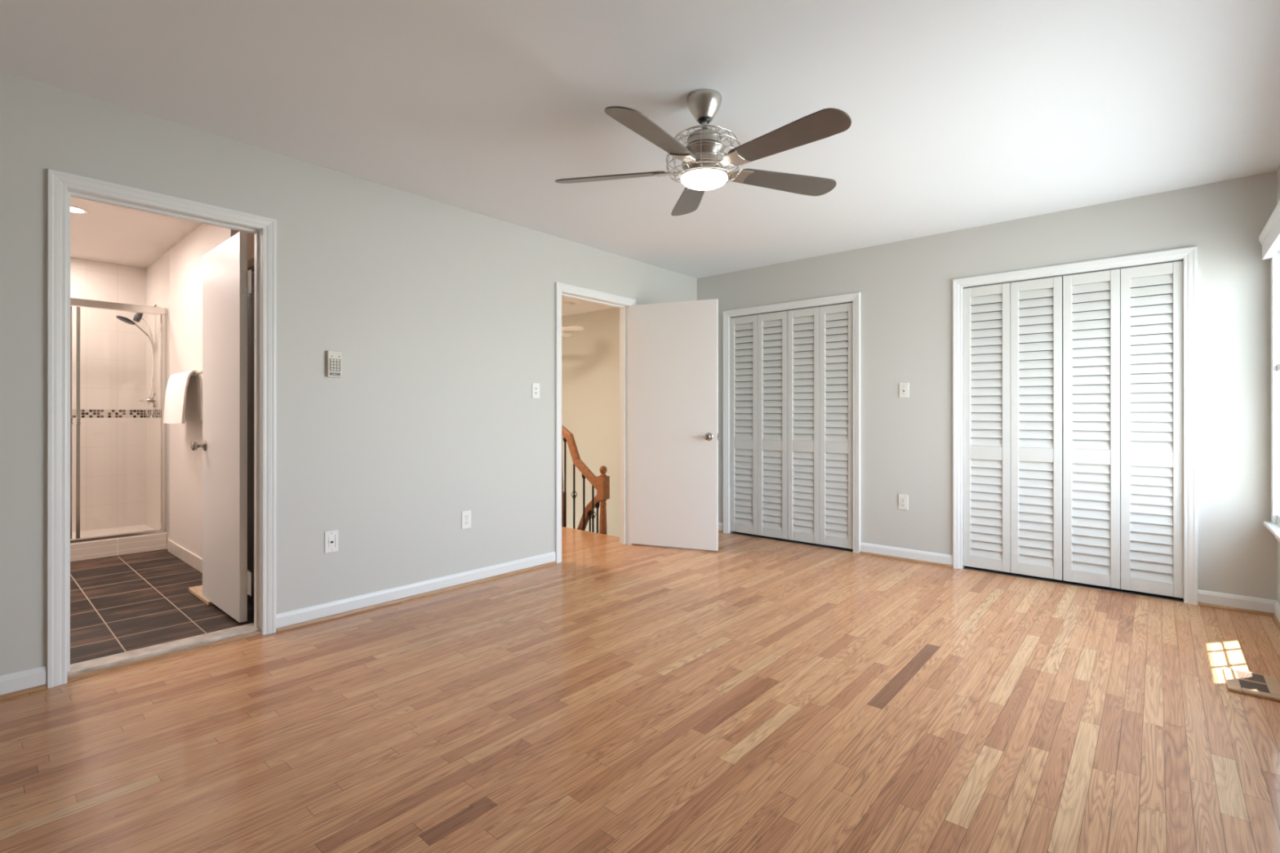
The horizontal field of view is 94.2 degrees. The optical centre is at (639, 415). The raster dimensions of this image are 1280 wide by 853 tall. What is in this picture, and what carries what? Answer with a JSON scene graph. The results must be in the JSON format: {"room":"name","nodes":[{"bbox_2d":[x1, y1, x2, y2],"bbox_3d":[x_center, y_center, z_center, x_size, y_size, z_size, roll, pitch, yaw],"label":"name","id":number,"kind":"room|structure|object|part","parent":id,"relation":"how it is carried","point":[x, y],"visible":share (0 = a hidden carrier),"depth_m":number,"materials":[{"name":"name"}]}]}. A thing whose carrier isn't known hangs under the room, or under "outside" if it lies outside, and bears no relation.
{"room":"empty bedroom","nodes":[
{"label":"empty bedroom","id":0,"kind":"room"},
{"bbox_2d":[70,257,145,532],"bbox_3d":[-4.917,-0.117,4.999,0.120,2.440,2.000,0,0,41],"label":"wall","id":1,"kind":"structure","parent":0,"point":[113,416],"depth_m":5.21,"materials":[{"name":"beige tile"}]},
{"bbox_2d":[66,549,261,682],"bbox_3d":[-3.625,1.196,3.873,3.545,0.212,2.000,0,0,41],"label":"floor","id":2,"kind":"structure","parent":0,"point":[119,604],"depth_m":3.39,"materials":[{"name":"brown tile"}]},
{"bbox_2d":[70,524,154,539],"bbox_3d":[-4.730,1.039,4.557,0.740,0.103,1.580,0,0,41],"label":"shower pan","id":3,"kind":"object","parent":2,"relation":"on","point":[98,532],"visible":0.11,"depth_m":5.08,"materials":[{"name":"beige paint"}]},
{"bbox_2d":[70,532,167,562],"bbox_3d":[-4.406,1.022,4.275,0.120,0.138,1.580,0,0,41],"label":"shower curb","id":4,"kind":"object","parent":2,"relation":"on","point":[95,549],"visible":0.64,"depth_m":4.60,"materials":[{"name":"beige tile"}]},
{"bbox_2d":[70,297,167,543],"bbox_3d":[-4.364,0.040,4.272,0.077,1.824,1.530,0,0,41],"label":"shower door frame","id":5,"kind":"structure","parent":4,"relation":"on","point":[78,303],"depth_m":4.60,"materials":[{"name":"silver metal"}]},
{"bbox_3d":[-4.188,0.043,4.434,0.022,0.050,0.026,0,0,41],"label":"handle","id":6,"kind":"part","parent":5,"relation":"part of","materials":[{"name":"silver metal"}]},
{"bbox_2d":[66,622,259,676],"bbox_3d":[-2.189,1.086,2.768,0.113,0.030,0.705,0,0,41],"label":"threshold","id":7,"kind":"object","parent":2,"relation":"on","point":[127,656],"visible":0.66,"depth_m":2.72,"materials":[{"name":"stone"}]},
{"bbox_2d":[188,585,214,605],"bbox_3d":[-2.596,1.079,3.582,0.440,0.022,0.110,0,0,41],"label":"wooden board","id":8,"kind":"object","parent":2,"relation":"on","point":[197,591],"visible":0.49,"depth_m":3.58,"materials":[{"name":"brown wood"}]},
{"bbox_2d":[145,223,254,558],"bbox_3d":[-3.388,-0.117,4.715,2.560,2.440,0.420,0,0,41],"label":"wall","id":9,"kind":"structure","parent":0,"point":[186,255],"depth_m":4.57,"materials":[{"name":"beige paint"}]},
{"bbox_2d":[115,304,157,417],"bbox_3d":[-4.251,-0.465,5.018,0.136,0.979,0.259,0,0,41],"label":"shower","id":10,"kind":"object","parent":9,"relation":"attached to","point":[137,317],"visible":0.91,"depth_m":5.07,"materials":[{"name":"grey metal"}]},
{"bbox_2d":[168,539,202,573],"bbox_3d":[-3.174,1.045,4.243,1.620,0.091,0.010,0,0,41],"label":"baseboard","id":11,"kind":"structure","parent":9,"relation":"attached to","point":[194,561],"depth_m":4.40,"materials":[{"name":"white tile"}]},
{"bbox_2d":[191,370,202,375],"bbox_3d":[-3.122,-0.280,4.152,0.824,0.023,0.080,0,0,41],"label":"towel bar","id":12,"kind":"object","parent":9,"relation":"attached to","point":[197,372],"visible":0.12,"depth_m":3.94,"materials":[{"name":"silver metal"}]},
{"bbox_2d":[163,370,202,423],"bbox_3d":[-3.214,-0.120,4.167,0.592,0.362,0.135,0,0,41],"label":"hand towel","id":13,"kind":"object","parent":12,"relation":"hanging from","point":[184,391],"visible":0.96,"depth_m":4.11,"materials":[{"name":"white fabric"}]},
{"bbox_2d":[247,257,253,605],"bbox_3d":[-2.138,0.099,3.597,0.786,1.965,0.457,0,0,41],"label":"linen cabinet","id":14,"kind":"object","parent":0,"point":[251,261],"visible":0.02,"depth_m":3.35,"materials":[{"name":"brown wood"}]},
{"bbox_3d":[-2.138,-0.856,3.598,0.786,0.055,0.457,0,0,41],"label":"cornice","id":15,"kind":"part","parent":14,"relation":"part of","materials":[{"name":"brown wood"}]},
{"bbox_2d":[0,70,697,675],"bbox_3d":[-1.243,-0.118,3.824,0.115,2.440,5.350,0,0,41],"label":"wall","id":16,"kind":"structure","parent":0,"point":[440,316],"depth_m":3.32,"materials":[{"name":"grey paint"}]},
{"bbox_2d":[46,168,276,688],"bbox_3d":[-2.166,0.053,2.749,0.136,2.096,0.825,0,0,41],"label":"door frame","id":17,"kind":"structure","parent":16,"relation":"attached to","point":[61,185],"depth_m":2.51,"materials":[{"name":"white paint"}]},
{"bbox_2d":[190,231,251,622],"bbox_3d":[-2.314,0.060,3.263,0.762,2.018,0.114,0,0,41],"label":"door","id":18,"kind":"structure","parent":16,"relation":"in","point":[226,277],"depth_m":3.23,"materials":[{"name":"white paint"}]},
{"bbox_3d":[-2.568,0.177,3.455,0.064,0.064,0.070,0,0,41],"label":"knob","id":19,"kind":"part","parent":18,"relation":"part of","materials":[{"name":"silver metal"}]},
{"bbox_2d":[0,551,556,700],"bbox_3d":[-1.191,1.058,3.777,0.024,0.088,5.350,0,0,41],"label":"baseboard","id":20,"kind":"structure","parent":16,"relation":"attached to","point":[33,680],"depth_m":3.37,"materials":[{"name":"white paint"}]},
{"bbox_2d":[324,529,337,553],"bbox_3d":[-1.674,0.686,3.230,0.014,0.116,0.070,0,0,41],"label":"cable plate","id":21,"kind":"object","parent":16,"relation":"attached to","point":[331,537],"visible":1,"depth_m":3.23,"materials":[{"name":"white plastic"}]},
{"bbox_2d":[326,350,342,377],"bbox_3d":[-1.663,-0.279,3.234,0.027,0.142,0.072,0,0,41],"label":"alarm keypad","id":22,"kind":"object","parent":16,"relation":"attached to","point":[334,358],"visible":1,"depth_m":3.22,"materials":[{"name":"beige plastic"}]},
{"bbox_3d":[-1.655,-0.273,3.227,0.001,0.068,0.056,0,0,41],"label":"key panel","id":23,"kind":"part","parent":22,"relation":"part of","materials":[{"name":"grey plastic"}]},
{"bbox_2d":[461,510,471,528],"bbox_3d":[-1.127,0.678,3.863,0.008,0.114,0.070,0,0,41],"label":"power outlet","id":24,"kind":"object","parent":16,"relation":"attached to","point":[465,515],"visible":1,"depth_m":3.86,"materials":[{"name":"white plastic"}]},
{"bbox_2d":[532,382,539,398],"bbox_3d":[-0.749,-0.176,4.293,0.014,0.112,0.070,0,0,41],"label":"light switch","id":25,"kind":"object","parent":16,"relation":"attached to","point":[535,386],"visible":1,"depth_m":4.29,"materials":[{"name":"white plastic"}]},
{"bbox_2d":[555,281,635,563],"bbox_3d":[-0.378,0.055,4.804,0.136,2.096,0.893,0,0,41],"label":"door frame","id":26,"kind":"structure","parent":16,"relation":"attached to","point":[564,290],"depth_m":4.95,"materials":[{"name":"white paint"}]},
{"bbox_2d":[629,298,719,551],"bbox_3d":[0.267,0.077,4.909,0.778,2.028,0.174,0,0,16],"label":"door","id":27,"kind":"structure","parent":16,"relation":"in","point":[673,346],"depth_m":4.92,"materials":[{"name":"white paint"}]},
{"bbox_3d":[0.546,0.173,4.773,0.064,0.064,0.070,0,0,22],"label":"knob","id":28,"kind":"part","parent":27,"relation":"part of","materials":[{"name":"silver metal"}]},
{"bbox_2d":[561,307,619,537],"bbox_3d":[-0.249,1.186,7.392,3.300,5.040,0.120,0,0,41],"label":"wall","id":29,"kind":"structure","parent":0,"point":[590,357],"depth_m":7.62,"materials":[{"name":"beige paint"}]},
{"bbox_2d":[0,526,1279,852],"bbox_3d":[-0.941,1.202,3.560,7.086,0.200,5.350,0,0,41],"label":"floor","id":30,"kind":"structure","parent":0,"point":[749,695],"depth_m":2.12,"materials":[{"name":"brown wood"}]},
{"bbox_2d":[66,631,261,681],"bbox_3d":[-2.138,1.092,2.724,0.022,0.018,0.705,0,0,41],"label":"threshold","id":31,"kind":"object","parent":30,"relation":"on","point":[143,660],"visible":1,"depth_m":2.68,"materials":[{"name":"brown wood"}]},
{"bbox_2d":[1222,666,1279,702],"bbox_3d":[2.497,1.094,2.421,0.160,0.012,0.269,0,0,41],"label":"floor vent","id":32,"kind":"object","parent":30,"relation":"in","point":[1264,686],"visible":1,"depth_m":2.41,"materials":[{"name":"brown wood"}]},
{"bbox_2d":[0,0,1279,316],"bbox_3d":[-0.887,-1.438,3.937,7.596,0.200,6.215,0,0,41],"label":"ceiling","id":33,"kind":"structure","parent":0,"point":[963,114],"depth_m":2.51,"materials":[{"name":"white paint"}]},
{"bbox_2d":[70,205,88,213],"bbox_3d":[-3.680,-1.334,3.849,0.160,0.006,0.160,0,0,41],"label":"recessed light","id":34,"kind":"object","parent":33,"relation":"in","point":[73,209],"visible":0.57,"depth_m":3.86,"materials":[{"name":"white plastic"}]},
{"bbox_3d":[-3.680,-1.335,3.849,0.116,0.005,0.116,0,0,41],"label":"bulb","id":35,"kind":"part","parent":34,"relation":"part of","materials":[{"name":"white"}]},
{"bbox_2d":[561,325,583,337],"bbox_3d":[-1.136,-1.142,6.781,1.040,0.384,1.021,0,0,41],"label":"ceiling fan","id":36,"kind":"object","parent":33,"relation":"hanging from","point":[577,327],"visible":0.17,"depth_m":6.65,"materials":[{"name":"white paint"}]},
{"bbox_3d":[-0.969,-0.966,6.999,0.114,0.033,0.470,0,0,35],"label":"blade","id":37,"kind":"part","parent":36,"relation":"part of","materials":[{"name":"white paint"}]},
{"bbox_3d":[-0.854,-0.967,6.659,0.470,0.033,0.113,0,0,17],"label":"blade","id":38,"kind":"part","parent":36,"relation":"part of","materials":[{"name":"white paint"}]},
{"bbox_2d":[555,88,851,215],"bbox_3d":[0.274,-1.152,2.471,1.264,0.374,1.264,0,0,41],"label":"ceiling fan","id":39,"kind":"object","parent":33,"relation":"hanging from","point":[704,166],"visible":1,"depth_m":2.43,"materials":[{"name":"brushed nickel"},{"name":"grey-brown wood blades"},{"name":"frosted glass"}]},
{"bbox_3d":[-0.132,-1.048,2.614,0.503,0.046,0.136,0,0,14],"label":"blade","id":40,"kind":"part","parent":39,"relation":"part of","materials":[{"name":"brown wood"}]},
{"bbox_3d":[0.050,-1.019,2.159,0.136,0.055,0.504,0,0,32],"label":"blade","id":41,"kind":"part","parent":39,"relation":"part of","materials":[{"name":"brown wood"}]},
{"bbox_3d":[0.244,-1.062,2.926,0.137,0.056,0.504,0,0,-4],"label":"blade","id":42,"kind":"part","parent":39,"relation":"part of","materials":[{"name":"brown wood"}]},
{"bbox_3d":[0.272,-1.101,2.507,0.172,0.058,0.172,0,0,41],"label":"lamp shade","id":43,"kind":"part","parent":39,"relation":"part of","materials":[{"name":"silver metal"}]},
{"bbox_3d":[0.538,-1.019,2.191,0.138,0.048,0.504,0,0,-40],"label":"blade","id":44,"kind":"part","parent":39,"relation":"part of","materials":[{"name":"brown wood"}]},
{"bbox_3d":[0.658,-1.046,2.666,0.503,0.033,0.139,0,0,-22],"label":"blade","id":45,"kind":"part","parent":39,"relation":"part of","materials":[{"name":"brown wood"}]},
{"bbox_2d":[697,170,1277,602],"bbox_3d":[2.240,-0.017,4.830,4.051,2.640,0.740,0,0,41],"label":"wall","id":46,"kind":"structure","parent":0,"point":[904,286],"depth_m":4.05,"materials":[{"name":"grey paint"}]},
{"bbox_2d":[729,302,853,549],"bbox_3d":[1.293,0.087,5.192,1.170,1.994,0.028,0,0,41],"label":"door","id":47,"kind":"structure","parent":46,"relation":"in","point":[802,502],"depth_m":5.15,"materials":[{"name":"white paint"}]},
{"bbox_3d":[0.961,0.087,5.481,0.290,1.994,0.028,0,0,41],"label":"panel","id":48,"kind":"part","parent":47,"relation":"part of","materials":[{"name":"white paint"}]},
{"bbox_3d":[1.181,0.087,5.290,0.290,1.994,0.028,0,0,41],"label":"panel","id":49,"kind":"part","parent":47,"relation":"part of","materials":[{"name":"white paint"}]},
{"bbox_3d":[1.404,0.086,5.096,0.290,1.994,0.028,0,0,41],"label":"panel","id":50,"kind":"part","parent":47,"relation":"part of","materials":[{"name":"white paint"}]},
{"bbox_3d":[1.625,0.086,4.904,0.290,1.994,0.028,0,0,41],"label":"panel","id":51,"kind":"part","parent":47,"relation":"part of","materials":[{"name":"white paint"}]},
{"bbox_2d":[722,292,860,553],"bbox_3d":[1.308,0.062,5.213,1.290,2.084,0.135,0,0,41],"label":"door frame","id":52,"kind":"structure","parent":46,"relation":"attached to","point":[855,297],"depth_m":4.96,"materials":[{"name":"white paint"}]},
{"bbox_2d":[729,301,853,318],"bbox_3d":[1.295,-0.911,5.199,1.172,0.018,0.024,0,0,41],"label":"track","id":53,"kind":"object","parent":46,"relation":"attached to","point":[852,301],"visible":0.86,"depth_m":5.15,"materials":[{"name":"grey metal"}]},
{"bbox_2d":[898,494,907,510],"bbox_3d":[2.008,0.664,4.535,0.070,0.114,0.008,0,0,41],"label":"power outlet","id":54,"kind":"object","parent":46,"relation":"attached to","point":[903,499],"visible":1,"depth_m":4.53,"materials":[{"name":"white plastic"}]},
{"bbox_2d":[898,382,908,397],"bbox_3d":[2.009,-0.191,4.528,0.070,0.112,0.018,0,0,41],"label":"light switch","id":55,"kind":"object","parent":46,"relation":"attached to","point":[903,387],"visible":1,"depth_m":4.53,"materials":[{"name":"white plastic"}]},
{"bbox_2d":[718,522,1277,616],"bbox_3d":[2.023,1.059,4.511,3.862,0.088,0.024,0,0,41],"label":"baseboard","id":56,"kind":"structure","parent":46,"relation":"attached to","point":[1240,603],"depth_m":3.44,"materials":[{"name":"white paint"}]},
{"bbox_2d":[963,261,1183,598],"bbox_3d":[2.775,0.085,3.902,1.171,1.994,0.028,0,0,41],"label":"door","id":57,"kind":"structure","parent":46,"relation":"in","point":[1060,532],"depth_m":3.85,"materials":[{"name":"white paint"}]},
{"bbox_3d":[2.443,0.086,4.192,0.290,1.994,0.028,0,0,41],"label":"panel","id":58,"kind":"part","parent":57,"relation":"part of","materials":[{"name":"white paint"}]},
{"bbox_3d":[2.664,0.085,3.999,0.290,1.994,0.028,0,0,41],"label":"panel","id":59,"kind":"part","parent":57,"relation":"part of","materials":[{"name":"white paint"}]},
{"bbox_3d":[2.887,0.085,3.805,0.290,1.994,0.028,0,0,41],"label":"panel","id":60,"kind":"part","parent":57,"relation":"part of","materials":[{"name":"white paint"}]},
{"bbox_3d":[3.108,0.085,3.613,0.290,1.994,0.028,0,0,41],"label":"panel","id":61,"kind":"part","parent":57,"relation":"part of","materials":[{"name":"white paint"}]},
{"bbox_2d":[963,259,1183,288],"bbox_3d":[2.778,-0.913,3.909,1.173,0.018,0.024,0,0,41],"label":"track","id":62,"kind":"object","parent":46,"relation":"attached to","point":[1178,260],"visible":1,"depth_m":3.84,"materials":[{"name":"grey metal"}]},
{"bbox_2d":[952,245,1197,604],"bbox_3d":[2.791,0.060,3.923,1.291,2.084,0.135,0,0,41],"label":"door frame","id":63,"kind":"structure","parent":46,"relation":"attached to","point":[1189,255],"depth_m":3.61,"materials":[{"name":"white paint"}]},
{"bbox_2d":[1276,165,1279,604],"bbox_3d":[1.751,-0.121,1.219,0.050,2.440,5.350,0,0,41],"label":"wall","id":64,"kind":"structure","parent":0,"point":[1278,169],"depth_m":3.21,"materials":[{"name":"grey paint"}]},
{"bbox_2d":[1263,521,1279,542],"bbox_3d":[2.568,0.620,2.240,0.057,0.084,2.645,0,0,41],"label":"window sill","id":65,"kind":"structure","parent":64,"relation":"attached to","point":[1274,528],"depth_m":3.06,"materials":[{"name":"white paint"}]},
{"bbox_2d":[1271,246,1279,525],"bbox_3d":[2.599,-0.191,2.221,0.074,1.537,2.615,0,0,41],"label":"window","id":66,"kind":"structure","parent":64,"relation":"in","point":[1278,249],"depth_m":3.18,"materials":[{"name":"white paint"}]},
{"bbox_2d":[1258,200,1279,259],"bbox_3d":[2.530,-0.911,2.235,0.046,0.130,2.657,0,0,41],"label":"window valance","id":67,"kind":"object","parent":66,"relation":"attached to","point":[1269,237],"visible":1,"depth_m":2.98,"materials":[{"name":"white paint"}]},
{"bbox_3d":[3.140,0.148,2.854,0.026,0.836,0.915,0,0,41],"label":"sash","id":68,"kind":"part","parent":66,"relation":"part of","materials":[{"name":"white paint"}]},
{"bbox_2d":[1271,601,1279,630],"bbox_3d":[1.715,1.055,1.233,0.024,0.088,5.326,0,0,41],"label":"baseboard","id":69,"kind":"structure","parent":64,"relation":"attached to","point":[1276,616],"depth_m":3.17,"materials":[{"name":"white paint"}]},
{"bbox_3d":[1.715,1.090,1.233,0.024,0.018,5.326,0,0,41],"label":"shoe moulding","id":70,"kind":"part","parent":69,"relation":"part of","materials":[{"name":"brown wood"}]},
{"bbox_3d":[-0.385,2.499,6.495,2.098,2.413,1.408,0,0,41],"label":"floor","id":71,"kind":"structure","parent":0,"visible":0},
{"bbox_2d":[561,424,609,534],"bbox_3d":[-0.648,1.043,5.952,0.991,1.989,0.211,0,0,41],"label":"stair railing","id":72,"kind":"object","parent":71,"relation":"on","point":[601,483],"visible":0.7,"depth_m":5.81,"materials":[{"name":"brown wood"}]},
{"bbox_3d":[-0.805,0.718,6.007,0.086,1.146,0.086,0,0,41],"label":"newel post","id":73,"kind":"part","parent":72,"relation":"part of","materials":[{"name":"brown wood"}]},
{"bbox_3d":[-0.715,0.376,5.929,0.922,0.654,0.058,0,0,41],"label":"handrail","id":74,"kind":"part","parent":72,"relation":"part of","materials":[{"name":"brown wood"}]},
{"bbox_3d":[-0.485,1.036,5.891,0.129,0.670,0.632,0,0,-38],"label":"handrail","id":75,"kind":"part","parent":72,"relation":"part of","materials":[{"name":"brown wood"}]},
{"bbox_3d":[-0.347,1.070,5.608,0.086,1.188,0.086,0,0,41],"label":"newel post","id":76,"kind":"part","parent":72,"relation":"part of","materials":[{"name":"brown wood"}]}
]}

